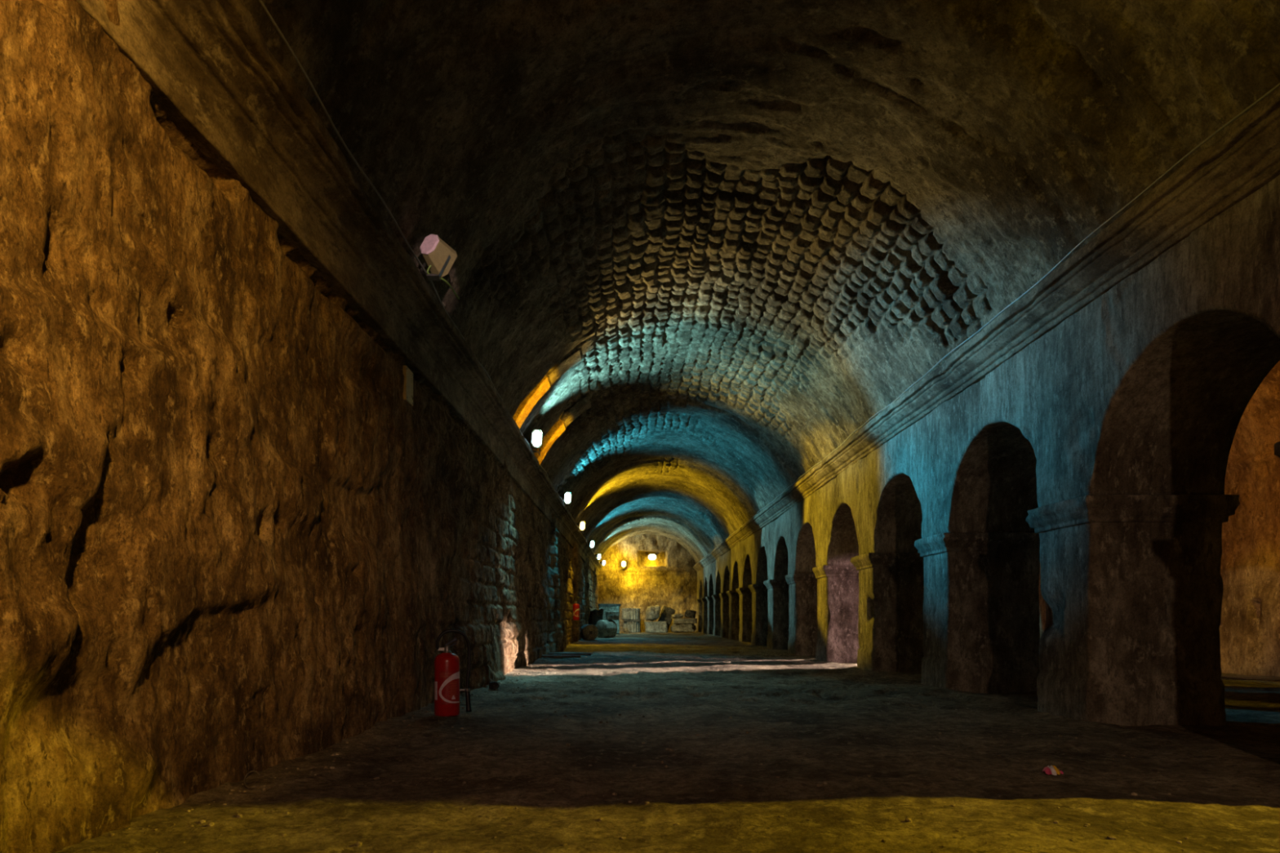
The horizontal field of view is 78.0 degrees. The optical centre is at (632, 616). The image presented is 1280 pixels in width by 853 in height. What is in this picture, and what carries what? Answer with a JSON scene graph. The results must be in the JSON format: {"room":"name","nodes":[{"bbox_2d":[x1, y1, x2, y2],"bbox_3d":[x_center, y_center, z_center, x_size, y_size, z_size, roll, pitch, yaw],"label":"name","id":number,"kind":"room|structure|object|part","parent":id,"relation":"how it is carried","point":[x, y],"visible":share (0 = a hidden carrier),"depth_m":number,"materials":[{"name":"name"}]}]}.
{"room":"underground passage","nodes":[
{"label":"underground passage","id":0,"kind":"room"},
{"bbox_2d":[0,0,598,852],"bbox_3d":[-1.796,-0.675,18.299,0.492,3.250,46.601,0,0,0],"label":"wall","id":1,"kind":"structure","parent":0,"point":[233,544],"depth_m":3.35,"materials":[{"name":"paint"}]},
{"bbox_2d":[75,0,602,577],"bbox_3d":[-1.776,-2.376,18.300,0.486,0.575,46.602,0,0,0],"label":"trim","id":2,"kind":"structure","parent":1,"relation":"attached to","point":[209,64],"depth_m":4.27,"materials":[{"name":"stone"}]},
{"bbox_2d":[257,0,599,562],"bbox_3d":[-1.600,-2.652,19.420,0.053,0.038,42.840,0,0,0],"label":"cable","id":3,"kind":"object","parent":2,"relation":"on","point":[260,2],"visible":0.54,"depth_m":4.44,"materials":[{"name":"black rubber"}]},
{"bbox_2d":[524,428,542,456],"bbox_3d":[-1.592,-2.803,12.732,0.292,0.339,0.539,0,0,-10],"label":"floodlight","id":4,"kind":"object","parent":2,"relation":"on","point":[534,437],"visible":0.86,"depth_m":12.54,"materials":[{"name":"white glass"}]},
{"bbox_2d":[402,365,413,406],"bbox_3d":[-1.797,-1.855,6.350,0.034,0.270,0.205,0,0,0],"label":"wall plate","id":5,"kind":"object","parent":1,"relation":"attached to","point":[408,375],"visible":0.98,"depth_m":6.29,"materials":[{"name":"metal"}]},
{"bbox_2d":[419,234,459,299],"bbox_3d":[-1.455,-2.753,6.216,0.243,0.308,0.571,0,0,27],"label":"floodlight","id":6,"kind":"object","parent":1,"relation":"attached to","point":[439,256],"visible":0.97,"depth_m":6.04,"materials":[{"name":"beige metal"}]},
{"bbox_3d":[-1.532,-2.819,5.971,0.164,0.176,0.059,0,0,11],"label":"plate","id":7,"kind":"part","parent":6,"relation":"part of","materials":[{"name":"pink metal"}]},
{"bbox_3d":[-1.468,-2.659,6.275,0.079,0.077,0.495,0,0,17],"label":"cord","id":8,"kind":"part","parent":6,"relation":"part of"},
{"bbox_2d":[559,491,571,508],"bbox_3d":[-1.592,-2.763,18.732,0.292,0.339,0.539,0,0,-10],"label":"floodlight","id":9,"kind":"object","parent":1,"relation":"attached to","point":[566,496],"visible":0.77,"depth_m":18.54,"materials":[{"name":"white glass"}]},
{"bbox_2d":[571,597,582,620],"bbox_3d":[-1.633,-0.244,23.500,0.324,0.688,0.199,0,0,0],"label":"fire extinguisher","id":10,"kind":"object","parent":1,"relation":"attached to","point":[575,607],"visible":1,"depth_m":23.43,"materials":[{"name":"red metal"}]},
{"bbox_3d":[-1.650,-0.129,23.437,0.161,0.263,0.072,0,0,0],"label":"label panel","id":11,"kind":"part","parent":10,"relation":"part of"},
{"bbox_2d":[576,520,585,533],"bbox_3d":[-1.592,-2.743,24.232,0.292,0.339,0.539,0,0,-10],"label":"floodlight","id":12,"kind":"object","parent":1,"relation":"attached to","point":[581,525],"visible":0.73,"depth_m":24.04,"materials":[{"name":"white glass"}]},
{"bbox_2d":[587,540,594,550],"bbox_3d":[-1.592,-2.723,30.132,0.292,0.339,0.539,0,0,-10],"label":"floodlight","id":13,"kind":"object","parent":1,"relation":"attached to","point":[591,543],"visible":0.76,"depth_m":29.94,"materials":[{"name":"white glass"}]},
{"bbox_2d":[595,553,600,561],"bbox_3d":[-1.592,-2.723,36.332,0.292,0.339,0.539,0,0,-10],"label":"floodlight","id":14,"kind":"object","parent":1,"relation":"attached to","point":[598,555],"visible":0.67,"depth_m":36.13,"materials":[{"name":"white glass"}]},
{"bbox_2d":[600,560,605,566],"bbox_3d":[-1.532,-2.743,40.732,0.292,0.339,0.539,0,0,-10],"label":"floodlight","id":15,"kind":"object","parent":1,"relation":"attached to","point":[602,562],"visible":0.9,"depth_m":40.53,"materials":[{"name":"white glass"}]},
{"bbox_2d":[597,533,697,632],"bbox_3d":[0.752,-1.900,41.703,5.707,5.600,0.755,0,0,0],"label":"wall","id":16,"kind":"structure","parent":0,"point":[671,580],"depth_m":41.48,"materials":[{"name":"stone"}]},
{"bbox_2d":[621,560,626,567],"bbox_3d":[-0.451,-2.722,41.327,0.271,0.383,0.547,0,0,0],"label":"floodlight","id":17,"kind":"object","parent":16,"relation":"attached to","point":[623,562],"visible":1,"depth_m":41.08,"materials":[{"name":"white glass"}]},
{"bbox_2d":[648,554,657,560],"bbox_3d":[1.096,-3.160,41.852,0.540,0.371,0.579,0,0,0],"label":"floodlight","id":18,"kind":"object","parent":16,"relation":"attached to","point":[651,557],"visible":1,"depth_m":41.59,"materials":[{"name":"white glass"}]},
{"bbox_2d":[55,631,1279,852],"bbox_3d":[3.300,0.803,19.000,11.400,0.147,48.000,0,0,0],"label":"floor","id":19,"kind":"structure","parent":0,"point":[1230,820],"depth_m":3.93,"materials":[{"name":"grey stone"}]},
{"bbox_2d":[434,629,471,716],"bbox_3d":[-1.429,0.441,6.310,0.293,0.688,0.199,0,0,-13],"label":"fire extinguisher","id":20,"kind":"object","parent":19,"relation":"on","point":[446,664],"visible":1,"depth_m":6.23,"materials":[{"name":"red metal"}]},
{"bbox_3d":[-1.437,0.556,6.234,0.168,0.263,0.046,0,0,-30],"label":"label panel","id":21,"kind":"part","parent":20,"relation":"part of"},
{"bbox_3d":[-1.448,0.210,6.306,0.102,0.086,0.034,0,0,-13],"label":"lever","id":22,"kind":"part","parent":20,"relation":"part of","materials":[{"name":"black metal"}]},
{"bbox_2d":[448,681,457,697],"bbox_3d":[-1.409,0.575,6.231,0.082,0.123,0.009,0,0,-44],"label":"print","id":23,"kind":"object","parent":20,"relation":"attached to","point":[453,686],"depth_m":6.23},
{"bbox_2d":[488,681,499,688],"bbox_3d":[-1.528,0.757,8.750,0.115,0.086,0.106,0,0,0],"label":"stone","id":24,"kind":"object","parent":19,"relation":"on","point":[492,685],"visible":1,"depth_m":8.71,"materials":[{"name":"grey stone"}]},
{"bbox_2d":[541,654,581,657],"bbox_3d":[-1.350,0.750,15.000,0.750,0.040,0.160,0,1,-2],"label":"plank","id":25,"kind":"object","parent":19,"relation":"on","point":[578,655],"visible":0.84,"depth_m":14.92,"materials":[{"name":"wood"}]},
{"bbox_2d":[548,653,591,655],"bbox_3d":[-1.300,0.750,15.900,0.950,0.040,0.160,0,1,2],"label":"plank","id":26,"kind":"object","parent":19,"relation":"on","point":[549,654],"visible":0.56,"depth_m":15.82,"materials":[{"name":"brown wood"}]},
{"bbox_2d":[579,624,598,639],"bbox_3d":[-1.481,0.529,26.959,0.547,0.547,0.523,0,0,-19],"label":"drum","id":27,"kind":"object","parent":19,"relation":"on","point":[588,632],"visible":0.91,"depth_m":26.73,"materials":[{"name":"stone"}]},
{"bbox_2d":[588,608,603,626],"bbox_3d":[-1.418,0.236,30.904,0.538,1.127,0.534,0,0,-16],"label":"stone block","id":28,"kind":"object","parent":19,"relation":"on","point":[595,615],"visible":0.5,"depth_m":30.69,"materials":[{"name":"grey stone"}]},
{"bbox_2d":[595,620,617,637],"bbox_3d":[-0.978,0.461,29.810,0.572,0.690,0.687,0,0,-45],"label":"drum","id":29,"kind":"object","parent":19,"relation":"on","point":[606,628],"visible":0.94,"depth_m":29.59,"materials":[{"name":"stone"}]},
{"bbox_2d":[605,611,619,620],"bbox_3d":[-0.733,-0.047,29.881,0.478,0.335,0.411,0,0,-11],"label":"carved block","id":30,"kind":"object","parent":29,"relation":"on","point":[610,615],"visible":1,"depth_m":29.73,"materials":[{"name":"stone"}]},
{"bbox_2d":[599,606,619,634],"bbox_3d":[-1.056,0.132,36.300,0.968,1.335,0.758,0,0,0],"label":"stone block","id":31,"kind":"object","parent":19,"relation":"on","point":[605,608],"visible":0.42,"depth_m":35.95,"materials":[{"name":"stone"}]},
{"bbox_2d":[597,604,621,606],"bbox_3d":[-1.044,-0.528,36.295,1.032,0.136,0.781,0,0,-6],"label":"stone slab","id":32,"kind":"object","parent":31,"relation":"on","point":[598,605],"visible":0.9,"depth_m":35.93,"materials":[{"name":"grey stone"}]},
{"bbox_2d":[622,622,640,632],"bbox_3d":[-0.019,0.522,40.200,0.912,0.578,0.892,0,0,0],"label":"drum","id":33,"kind":"object","parent":19,"relation":"on","point":[628,627],"visible":0.84,"depth_m":39.84,"materials":[{"name":"stone"}]},
{"bbox_2d":[623,619,640,622],"bbox_3d":[0.002,0.194,40.203,0.885,0.113,0.832,0,0,0],"label":"stone slab","id":34,"kind":"object","parent":33,"relation":"on","point":[624,620],"visible":1,"depth_m":39.81,"materials":[{"name":"grey stone"}]},
{"bbox_2d":[621,608,639,619],"bbox_3d":[-0.058,-0.149,40.199,0.954,0.600,0.930,0,0,0],"label":"drum","id":35,"kind":"object","parent":34,"relation":"on","point":[627,613],"visible":0.94,"depth_m":39.82,"materials":[{"name":"stone"}]},
{"bbox_2d":[644,621,667,632],"bbox_3d":[1.201,0.513,40.104,1.182,0.574,0.740,0,0,0],"label":"stone block","id":36,"kind":"object","parent":19,"relation":"on","point":[650,626],"visible":1,"depth_m":39.76,"materials":[{"name":"stone"}]},
{"bbox_2d":[644,604,660,621],"bbox_3d":[1.069,-0.189,40.106,0.708,0.829,0.547,0,0,-17],"label":"fragment","id":37,"kind":"object","parent":36,"relation":"on","point":[652,613],"visible":1,"depth_m":39.92,"materials":[{"name":"stone"}]},
{"bbox_2d":[657,605,675,630],"bbox_3d":[1.714,0.106,40.500,1.018,1.387,0.233,0,0,-6],"label":"stone slab","id":38,"kind":"object","parent":19,"relation":"on","point":[665,615],"visible":0.62,"depth_m":40.40,"materials":[{"name":"grey stone"}]},
{"bbox_2d":[671,622,696,632],"bbox_3d":[2.605,0.502,40.118,1.299,0.596,0.684,0,0,6],"label":"stone block","id":39,"kind":"object","parent":19,"relation":"on","point":[675,628],"visible":0.92,"depth_m":39.83,"materials":[{"name":"stone"}]},
{"bbox_2d":[673,618,697,623],"bbox_3d":[2.674,0.208,40.098,1.190,0.263,0.665,0,0,-3],"label":"stone slab","id":40,"kind":"object","parent":39,"relation":"on","point":[675,620],"visible":1,"depth_m":39.78,"materials":[{"name":"stone"}]},
{"bbox_2d":[671,613,683,618],"bbox_3d":[2.268,-0.044,40.093,0.574,0.268,0.569,0,0,-17],"label":"fragment","id":41,"kind":"object","parent":40,"relation":"on","point":[675,615],"visible":1,"depth_m":39.88,"materials":[{"name":"stone"}]},
{"bbox_2d":[684,609,696,618],"bbox_3d":[2.962,-0.134,40.155,0.557,0.449,0.498,0,0,13],"label":"fragment","id":42,"kind":"object","parent":40,"relation":"on","point":[690,614],"visible":1,"depth_m":39.95,"materials":[{"name":"stone"}]},
{"bbox_2d":[110,660,1279,852],"bbox_3d":[0.769,0.789,8.111,5.323,0.086,11.761,0,0,0],"label":"gravel","id":43,"kind":"object","parent":19,"relation":"on","point":[908,820],"visible":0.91,"depth_m":4.11,"materials":[{"name":"gravel"}]},
{"bbox_2d":[696,599,702,632],"bbox_3d":[3.900,0.010,40.565,1.188,1.820,0.938,0,0,0],"label":"stone pier","id":44,"kind":"object","parent":19,"relation":"on","point":[699,601],"visible":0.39,"depth_m":40.19,"materials":[{"name":"stone"}]},
{"bbox_2d":[700,598,707,633],"bbox_3d":[3.896,0.010,37.924,1.181,1.820,0.933,0,0,0],"label":"stone pier","id":45,"kind":"object","parent":19,"relation":"on","point":[704,603],"visible":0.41,"depth_m":37.55,"materials":[{"name":"grey stone"}]},
{"bbox_3d":[3.896,-0.800,37.924,1.181,0.200,0.933,0,0,0],"label":"impost moulding","id":46,"kind":"part","parent":45,"relation":"part of","materials":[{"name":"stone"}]},
{"bbox_2d":[705,596,713,634],"bbox_3d":[3.900,0.010,35.285,1.188,1.820,0.940,0,0,0],"label":"stone pier","id":47,"kind":"object","parent":19,"relation":"on","point":[709,599],"visible":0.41,"depth_m":34.92,"materials":[{"name":"grey stone"}]},
{"bbox_3d":[3.900,-0.800,35.285,1.188,0.200,0.940,0,0,0],"label":"impost moulding","id":48,"kind":"part","parent":47,"relation":"part of","materials":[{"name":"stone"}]},
{"bbox_2d":[711,595,720,635],"bbox_3d":[3.898,0.010,32.644,1.186,1.820,0.938,0,0,0],"label":"stone pier","id":49,"kind":"object","parent":19,"relation":"on","point":[717,600],"visible":0.37,"depth_m":32.27,"materials":[{"name":"grey stone"}]},
{"bbox_3d":[3.898,-0.800,32.644,1.186,0.200,0.938,0,0,0],"label":"impost moulding","id":50,"kind":"part","parent":49,"relation":"part of","materials":[{"name":"stone"}]},
{"bbox_2d":[719,592,729,638],"bbox_3d":[3.906,0.010,30.005,1.176,1.820,0.937,0,0,0],"label":"stone pier","id":51,"kind":"object","parent":19,"relation":"on","point":[724,630],"visible":0.28,"depth_m":29.63,"materials":[{"name":"stone"}]},
{"bbox_3d":[3.906,-0.800,30.005,1.176,0.200,0.937,0,0,0],"label":"impost moulding","id":52,"kind":"part","parent":51,"relation":"part of","materials":[{"name":"stone"}]},
{"bbox_2d":[725,590,739,639],"bbox_3d":[3.899,0.010,27.365,1.190,1.820,0.937,0,0,0],"label":"stone pier","id":53,"kind":"object","parent":19,"relation":"on","point":[734,597],"visible":0.36,"depth_m":26.99,"materials":[{"name":"grey stone"}]},
{"bbox_3d":[3.899,-0.800,27.365,1.190,0.200,0.937,0,0,0],"label":"impost moulding","id":54,"kind":"part","parent":53,"relation":"part of","materials":[{"name":"stone"}]},
{"bbox_2d":[736,587,752,642],"bbox_3d":[3.900,0.010,24.723,1.185,1.820,0.935,0,0,0],"label":"stone pier","id":55,"kind":"object","parent":19,"relation":"on","point":[745,594],"visible":0.34,"depth_m":24.35,"materials":[{"name":"stone"}]},
{"bbox_3d":[3.900,-0.800,24.723,1.185,0.200,0.935,0,0,0],"label":"impost moulding","id":56,"kind":"part","parent":55,"relation":"part of","materials":[{"name":"stone"}]},
{"bbox_2d":[747,584,768,645],"bbox_3d":[3.900,0.010,22.086,1.189,1.820,0.939,0,0,0],"label":"stone pier","id":57,"kind":"object","parent":19,"relation":"on","point":[759,592],"visible":0.4,"depth_m":21.71,"materials":[{"name":"grey stone"}]},
{"bbox_3d":[3.900,-0.800,22.086,1.189,0.200,0.939,0,0,0],"label":"impost moulding","id":58,"kind":"part","parent":57,"relation":"part of","materials":[{"name":"stone"}]},
{"bbox_2d":[763,579,789,649],"bbox_3d":[3.900,0.010,19.446,1.189,1.820,0.943,0,0,0],"label":"stone pier","id":59,"kind":"object","parent":19,"relation":"on","point":[778,597],"visible":0.48,"depth_m":19.07,"materials":[{"name":"beige stone"}]},
{"bbox_3d":[3.900,-0.800,19.446,1.189,0.200,0.943,0,0,0],"label":"impost moulding","id":60,"kind":"part","parent":59,"relation":"part of","materials":[{"name":"stone"}]},
{"bbox_2d":[785,573,817,655],"bbox_3d":[3.900,0.010,16.805,1.189,1.820,0.940,0,0,0],"label":"stone pier","id":61,"kind":"object","parent":19,"relation":"on","point":[802,588],"visible":0.54,"depth_m":16.43,"materials":[{"name":"beige stone"}]},
{"bbox_3d":[3.900,-0.800,16.805,1.189,0.200,0.940,0,0,0],"label":"impost moulding","id":62,"kind":"part","parent":61,"relation":"part of","materials":[{"name":"stone"}]},
{"bbox_2d":[812,564,859,662],"bbox_3d":[3.900,0.010,14.164,1.188,1.820,0.938,0,0,0],"label":"stone pier","id":63,"kind":"object","parent":19,"relation":"on","point":[837,585],"visible":0.51,"depth_m":13.79,"materials":[{"name":"beige stone"}]},
{"bbox_3d":[3.900,-0.800,14.164,1.188,0.200,0.938,0,0,0],"label":"impost moulding","id":64,"kind":"part","parent":63,"relation":"part of","materials":[{"name":"stone"}]},
{"bbox_2d":[850,552,924,672],"bbox_3d":[3.900,0.010,11.523,1.191,1.820,0.936,0,0,0],"label":"stone pier","id":65,"kind":"object","parent":19,"relation":"on","point":[891,584],"visible":0.69,"depth_m":11.15,"materials":[{"name":"beige stone"}]},
{"bbox_3d":[3.900,-0.800,11.523,1.190,0.200,0.936,0,0,0],"label":"impost moulding","id":66,"kind":"part","parent":65,"relation":"part of","materials":[{"name":"stone"}]},
{"bbox_2d":[914,533,1039,693],"bbox_3d":[3.898,0.010,8.885,1.191,1.820,0.942,0,0,0],"label":"stone pier","id":67,"kind":"object","parent":19,"relation":"on","point":[981,617],"visible":0.95,"depth_m":8.51,"materials":[{"name":"beige stone"}]},
{"bbox_3d":[3.898,-0.800,8.885,1.190,0.200,0.938,0,0,0],"label":"impost moulding","id":68,"kind":"part","parent":67,"relation":"part of","materials":[{"name":"stone"}]},
{"bbox_2d":[1042,765,1063,775],"bbox_3d":[2.130,0.772,3.998,0.090,0.041,0.096,0,0,0],"label":"wrapper","id":69,"kind":"object","parent":19,"relation":"on","point":[1052,770],"visible":1,"depth_m":3.98,"materials":[{"name":"pink plastic"}]},
{"bbox_2d":[1026,494,1239,726],"bbox_3d":[3.900,0.010,6.246,1.193,1.820,0.938,0,0,0],"label":"stone pier","id":70,"kind":"object","parent":19,"relation":"on","point":[1132,588],"visible":0.96,"depth_m":5.87,"materials":[{"name":"beige stone"}]},
{"bbox_3d":[3.899,-0.800,6.247,1.191,0.200,0.936,0,0,0],"label":"impost moulding","id":71,"kind":"part","parent":70,"relation":"part of","materials":[{"name":"stone"}]},
{"bbox_2d":[241,0,1279,563],"bbox_3d":[0.773,-3.494,18.300,5.514,2.030,46.600,0,0,0],"label":"ceiling","id":72,"kind":"structure","parent":0,"point":[753,226],"depth_m":6.72,"materials":[{"name":"stone"}]},
{"bbox_2d":[512,348,582,428],"bbox_3d":[-1.268,-3.295,11.455,1.062,1.187,0.519,0,0,0],"label":"strip","id":73,"kind":"object","parent":72,"relation":"attached to","point":[575,357],"visible":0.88,"depth_m":11.36,"materials":[{"name":"stone"}]},
{"bbox_2d":[533,395,591,464],"bbox_3d":[-1.269,-3.297,14.085,1.058,1.189,0.488,0,0,0],"label":"strip","id":74,"kind":"object","parent":72,"relation":"attached to","point":[583,405],"visible":0.97,"depth_m":13.88,"materials":[{"name":"stone"}]},
{"bbox_2d":[697,174,1279,599],"bbox_3d":[3.884,-1.825,18.455,1.032,1.850,46.290,0,0,0],"label":"wall","id":75,"kind":"structure","parent":0,"point":[1148,387],"depth_m":5.93,"materials":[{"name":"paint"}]},
{"bbox_2d":[693,84,1279,572],"bbox_3d":[3.375,-2.490,18.300,0.375,0.348,46.600,0,0,0],"label":"trim","id":76,"kind":"structure","parent":75,"relation":"attached to","point":[1246,158],"depth_m":5.64,"materials":[{"name":"stone"}]},
{"bbox_2d":[693,83,1279,565],"bbox_3d":[3.215,-2.658,19.420,0.053,0.042,42.841,0,0,0],"label":"cable","id":77,"kind":"object","parent":76,"relation":"on","point":[1278,84],"visible":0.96,"depth_m":5.52,"materials":[{"name":"black rubber"}]},
{"bbox_2d":[1038,440,1279,677],"bbox_3d":[8.713,-0.740,18.300,0.291,3.320,46.600,0,0,0],"label":"wall","id":78,"kind":"structure","parent":0,"point":[1249,628],"depth_m":11.09,"materials":[{"name":"stone"}]},
{"bbox_2d":[1274,441,1279,457],"bbox_3d":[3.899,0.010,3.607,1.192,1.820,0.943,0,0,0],"label":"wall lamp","id":79,"kind":"object","parent":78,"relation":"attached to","point":[1277,446],"visible":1,"depth_m":4.05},
{"bbox_2d":[1229,360,1279,456],"bbox_3d":[6.537,-3.155,18.300,4.676,1.851,46.603,0,0,0],"label":"ceiling","id":80,"kind":"structure","parent":0,"point":[1260,422],"depth_m":10.73,"materials":[{"name":"stone"}]}
]}

